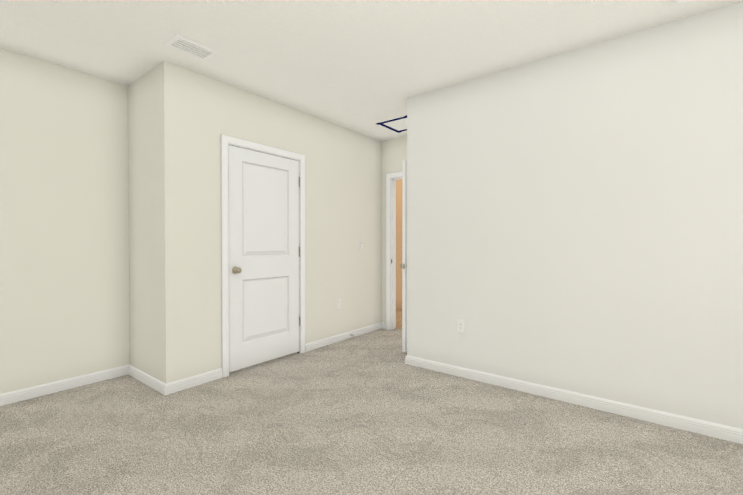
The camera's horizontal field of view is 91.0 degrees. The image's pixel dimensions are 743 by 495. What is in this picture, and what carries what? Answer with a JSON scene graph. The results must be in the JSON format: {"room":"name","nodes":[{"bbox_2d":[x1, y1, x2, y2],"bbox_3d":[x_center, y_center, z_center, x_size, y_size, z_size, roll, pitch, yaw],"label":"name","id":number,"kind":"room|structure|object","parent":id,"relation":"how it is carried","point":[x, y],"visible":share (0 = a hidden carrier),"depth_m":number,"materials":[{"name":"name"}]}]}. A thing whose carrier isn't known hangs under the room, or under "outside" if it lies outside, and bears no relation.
{"room":"empty bedroom","nodes":[
{"label":"empty bedroom","id":0,"kind":"room"},
{"bbox_2d":[0,48,128,393],"bbox_3d":[-2.059,-0.153,3.437,0.120,2.540,5.340,0,1,38],"label":"wall","id":1,"kind":"structure","parent":0,"point":[64,271],"depth_m":2.86,"materials":[{"name":"paint"}]},
{"bbox_2d":[0,365,127,405],"bbox_3d":[-2.847,1.087,2.327,0.014,0.082,2.300,0,1,38],"label":"baseboard","id":2,"kind":"structure","parent":1,"relation":"attached to","point":[52,387],"depth_m":2.85,"materials":[{"name":"white paint"}]},
{"bbox_2d":[128,61,181,383],"bbox_3d":[-1.822,-0.149,3.050,0.730,2.540,0.120,0,1,38],"label":"wall","id":3,"kind":"structure","parent":0,"point":[154,216],"depth_m":2.88,"materials":[{"name":"paint"}]},
{"bbox_2d":[128,364,167,394],"bbox_3d":[-1.846,1.080,2.996,0.714,0.082,0.014,0,1,38],"label":"baseboard","id":4,"kind":"structure","parent":3,"relation":"attached to","point":[145,378],"depth_m":2.96,"materials":[{"name":"white paint"}]},
{"bbox_2d":[180,67,380,378],"bbox_3d":[-0.731,-0.159,3.956,0.120,2.540,2.650,0,1,38],"label":"wall","id":5,"kind":"structure","parent":0,"point":[342,192],"depth_m":3.84,"materials":[{"name":"paint"}]},
{"bbox_2d":[168,368,221,393],"bbox_3d":[-1.424,1.080,2.970,0.014,0.082,0.442,0,1,38],"label":"baseboard","id":6,"kind":"structure","parent":5,"relation":"attached to","point":[192,381],"depth_m":2.95,"materials":[{"name":"white paint"}]},
{"bbox_2d":[220,134,304,377],"bbox_3d":[-1.043,0.070,3.544,0.138,2.091,0.948,0,1,38],"label":"door frame","id":7,"kind":"structure","parent":5,"relation":"attached to","point":[225,140],"depth_m":3.18,"materials":[{"name":"white paint"}]},
{"bbox_2d":[228,145,299,371],"bbox_3d":[-0.991,0.097,3.502,0.105,1.994,0.815,0,1,38],"label":"closet door","id":8,"kind":"structure","parent":5,"relation":"in","point":[264,247],"depth_m":3.47,"materials":[{"name":"white paint"}]},
{"bbox_2d":[337,299,340,308],"bbox_3d":[-0.384,0.663,4.307,0.009,0.115,0.070,0,1,38],"label":"electrical outlet","id":9,"kind":"object","parent":5,"relation":"attached to","point":[338,303],"visible":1,"depth_m":4.30,"materials":[{"name":"white plastic"}]},
{"bbox_2d":[305,322,383,351],"bbox_3d":[-0.283,1.065,4.431,0.020,0.082,1.370,0,1,38],"label":"baseboard","id":10,"kind":"structure","parent":5,"relation":"attached to","point":[340,337],"depth_m":4.34,"materials":[{"name":"white paint"}]},
{"bbox_2d":[359,241,362,249],"bbox_3d":[-0.129,-0.027,4.625,0.013,0.115,0.070,0,1,38],"label":"rocker light switch","id":11,"kind":"object","parent":5,"relation":"attached to","point":[360,245],"visible":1,"depth_m":4.62,"materials":[{"name":"white plastic"}]},
{"bbox_2d":[0,328,742,494],"bbox_3d":[0.033,1.183,1.825,5.420,0.100,5.340,0,1,38],"label":"floor carpet","id":12,"kind":"object","parent":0,"point":[371,413],"visible":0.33,"depth_m":2.14,"materials":[{"name":"beige carpet"}]},
{"bbox_2d":[0,0,742,140],"bbox_3d":[0.524,-1.463,2.429,5.420,0.100,6.940,0,1,38],"label":"ceiling","id":13,"kind":"structure","parent":0,"point":[364,67],"depth_m":2.47,"materials":[{"name":"paint"}]},
{"bbox_2d":[163,34,217,60],"bbox_3d":[-1.278,-1.425,2.592,0.205,0.039,0.295,0,1,38],"label":"ceiling vent","id":14,"kind":"object","parent":13,"relation":"in","point":[178,42],"visible":0.94,"depth_m":2.58,"materials":[{"name":"white metal"}]},
{"bbox_2d":[377,115,406,132],"bbox_3d":[0.365,-1.431,4.253,0.470,0.002,0.465,0,1,38],"label":"attic hatch","id":15,"kind":"object","parent":13,"relation":"attached to","point":[398,125],"visible":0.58,"depth_m":4.25,"materials":[{"name":"white wood"}]},
{"bbox_2d":[674,0,691,3],"bbox_3d":[1.740,-1.386,2.010,0.120,0.045,0.120,0,1,38],"label":"smoke detector","id":16,"kind":"object","parent":13,"relation":"attached to","point":[681,1],"visible":1,"depth_m":2.03,"materials":[{"name":"white plastic"}]},
{"bbox_2d":[381,136,406,322],"bbox_3d":[0.300,-0.169,4.909,1.800,2.540,0.120,0,1,38],"label":"wall","id":17,"kind":"structure","parent":0,"point":[393,153],"depth_m":4.92,"materials":[{"name":"paint"}]},
{"bbox_2d":[386,171,401,329],"bbox_3d":[0.608,0.058,4.672,0.944,2.091,0.155,0,1,38],"label":"door frame","id":18,"kind":"structure","parent":17,"relation":"attached to","point":[391,178],"depth_m":4.89,"materials":[{"name":"white paint"}]},
{"bbox_2d":[400,160,406,351],"bbox_3d":[0.603,0.091,4.097,0.175,1.994,0.811,1,1,42],"label":"entry door","id":19,"kind":"structure","parent":17,"relation":"in","point":[403,265],"depth_m":3.81,"materials":[{"name":"white paint"}]},
{"bbox_2d":[396,309,401,328],"bbox_3d":[1.204,1.149,5.164,3.870,0.100,1.370,0,1,38],"label":"floor","id":20,"kind":"structure","parent":0,"point":[398,318],"depth_m":5.62,"materials":[{"name":"wood"}]},
{"bbox_2d":[396,179,401,308],"bbox_3d":[1.587,-0.176,5.644,4.110,2.540,0.120,0,1,38],"label":"wall","id":21,"kind":"structure","parent":0,"point":[398,243],"depth_m":6.42,"materials":[{"name":"beige paint"}]},
{"bbox_2d":[407,2,742,428],"bbox_3d":[1.760,-0.143,2.469,3.500,2.540,0.120,0,1,38],"label":"wall","id":22,"kind":"structure","parent":0,"point":[574,220],"depth_m":2.55,"materials":[{"name":"paint"}]},
{"bbox_2d":[457,319,464,332],"bbox_3d":[0.773,0.678,3.164,0.070,0.115,0.009,0,1,38],"label":"electrical outlet","id":23,"kind":"object","parent":22,"relation":"attached to","point":[461,325],"visible":1,"depth_m":3.16,"materials":[{"name":"white plastic"}]},
{"bbox_2d":[405,355,742,443],"bbox_3d":[1.658,1.086,2.476,3.374,0.082,0.014,0,1,38],"label":"baseboard","id":24,"kind":"structure","parent":22,"relation":"attached to","point":[716,430],"depth_m":2.55,"materials":[{"name":"white paint"}]}
]}

